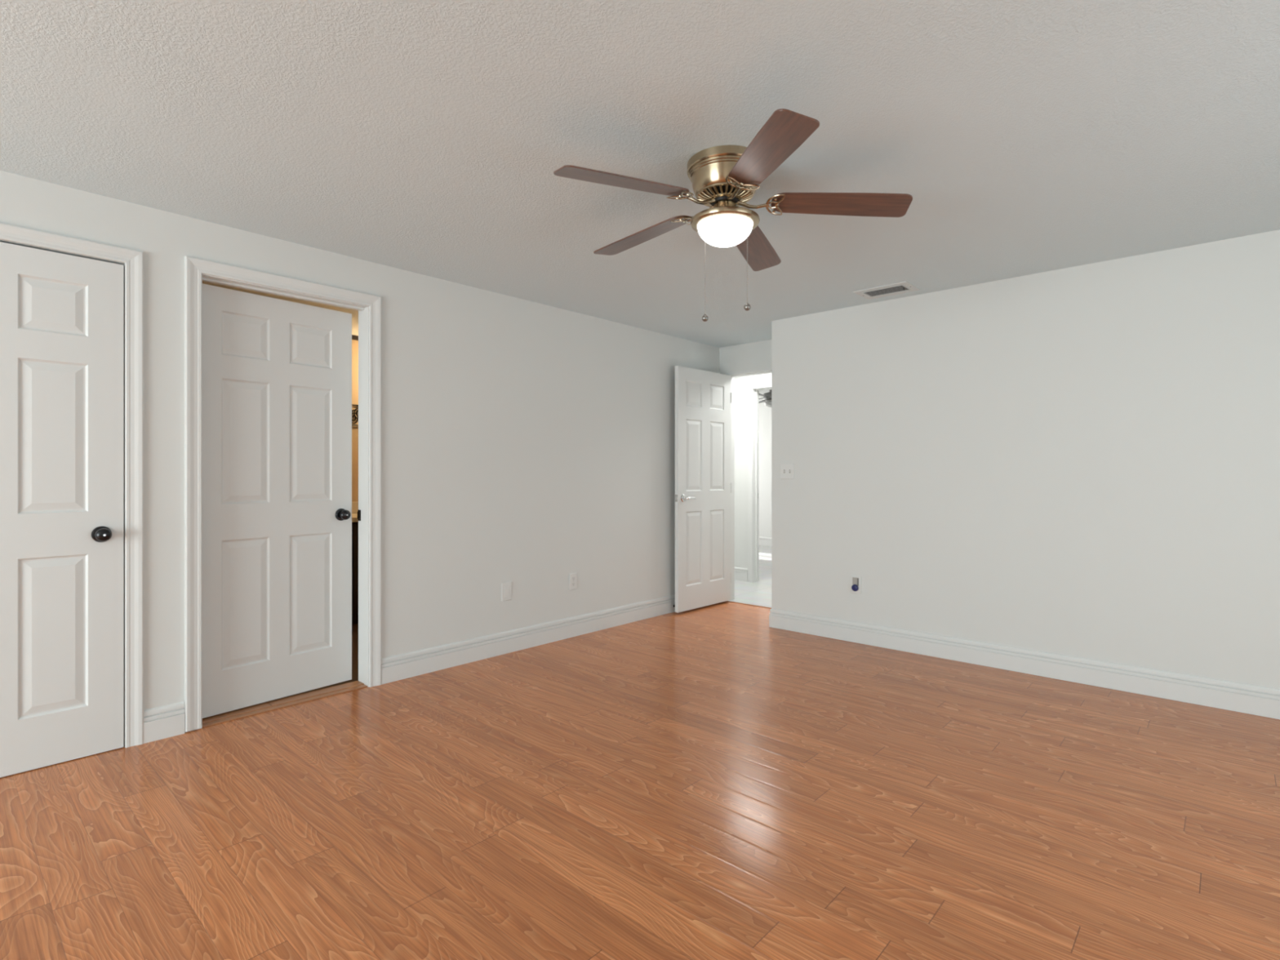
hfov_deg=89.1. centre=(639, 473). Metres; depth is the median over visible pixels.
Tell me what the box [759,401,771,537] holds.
wall
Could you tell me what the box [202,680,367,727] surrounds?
threshold
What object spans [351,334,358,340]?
trim
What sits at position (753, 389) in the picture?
door frame
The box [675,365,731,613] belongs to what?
door
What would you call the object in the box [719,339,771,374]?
wall
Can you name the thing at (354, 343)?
wall
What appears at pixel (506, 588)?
blank plate
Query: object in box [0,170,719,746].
wall
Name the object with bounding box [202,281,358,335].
ceiling
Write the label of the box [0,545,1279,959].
floor
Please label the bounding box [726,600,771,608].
threshold
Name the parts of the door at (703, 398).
lever handle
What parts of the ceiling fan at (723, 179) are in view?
blade, blade, pull chain, lamp shade, pull chain, blade, blade, blade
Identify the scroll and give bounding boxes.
[351,404,358,426]
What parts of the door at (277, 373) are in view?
knob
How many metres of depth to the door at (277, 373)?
3.30 m
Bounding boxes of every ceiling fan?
[553,108,912,321]
[759,389,771,407]
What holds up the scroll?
attached to the wall at (354, 343)
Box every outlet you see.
[568,572,577,590]
[850,575,861,594]
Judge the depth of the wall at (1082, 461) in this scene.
3.70 m
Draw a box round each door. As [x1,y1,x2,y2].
[0,241,123,777]
[202,283,351,718]
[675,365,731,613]
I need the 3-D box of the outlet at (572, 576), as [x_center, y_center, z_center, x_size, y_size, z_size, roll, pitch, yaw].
[-0.479,0.773,4.664,0.008,0.118,0.074,0,0,42]
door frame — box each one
[0,222,143,747]
[184,255,381,732]
[725,368,771,600]
[747,382,771,582]
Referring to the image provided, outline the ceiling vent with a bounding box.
[853,280,919,299]
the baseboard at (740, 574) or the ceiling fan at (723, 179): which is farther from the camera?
the baseboard at (740, 574)
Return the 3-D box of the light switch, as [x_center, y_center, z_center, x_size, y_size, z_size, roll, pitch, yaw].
[1.097,-0.016,4.858,0.116,0.114,0.019,0,0,42]
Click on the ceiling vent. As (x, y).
(901, 287)
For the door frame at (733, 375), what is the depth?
6.02 m
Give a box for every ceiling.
[0,0,1279,347]
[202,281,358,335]
[759,389,768,401]
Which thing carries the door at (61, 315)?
in the wall at (528, 445)
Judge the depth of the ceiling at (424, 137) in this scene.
2.19 m
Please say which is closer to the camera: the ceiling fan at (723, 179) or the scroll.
the ceiling fan at (723, 179)
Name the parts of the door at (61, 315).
knob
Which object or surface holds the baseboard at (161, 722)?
attached to the wall at (528, 445)
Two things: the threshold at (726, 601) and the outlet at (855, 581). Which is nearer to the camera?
the outlet at (855, 581)
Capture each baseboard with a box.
[143,702,184,743]
[381,594,675,684]
[734,567,747,582]
[759,536,771,546]
[768,608,1279,719]
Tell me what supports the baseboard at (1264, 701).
attached to the wall at (1082, 461)
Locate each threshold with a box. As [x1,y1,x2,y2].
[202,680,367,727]
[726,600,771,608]
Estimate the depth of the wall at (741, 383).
7.10 m
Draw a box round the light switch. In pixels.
[780,463,794,479]
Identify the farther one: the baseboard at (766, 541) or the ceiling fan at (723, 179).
the baseboard at (766, 541)
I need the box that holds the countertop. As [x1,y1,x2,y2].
[351,502,358,522]
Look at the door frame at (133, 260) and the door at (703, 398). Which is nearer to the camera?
the door frame at (133, 260)
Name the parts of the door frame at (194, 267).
strike plate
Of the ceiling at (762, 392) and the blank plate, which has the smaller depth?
the blank plate
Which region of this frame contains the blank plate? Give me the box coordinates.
[501,582,511,601]
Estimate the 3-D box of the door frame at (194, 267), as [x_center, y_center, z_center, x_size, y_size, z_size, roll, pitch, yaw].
[-1.788,0.094,3.308,0.144,2.148,0.912,0,0,42]
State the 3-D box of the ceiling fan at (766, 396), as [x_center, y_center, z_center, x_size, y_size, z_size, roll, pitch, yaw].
[1.745,-1.020,8.593,1.182,0.285,1.202,0,0,42]
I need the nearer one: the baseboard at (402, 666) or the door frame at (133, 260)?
the door frame at (133, 260)
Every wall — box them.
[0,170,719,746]
[351,339,358,502]
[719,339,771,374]
[734,373,771,568]
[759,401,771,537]
[771,229,1279,688]
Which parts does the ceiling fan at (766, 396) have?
lamp shade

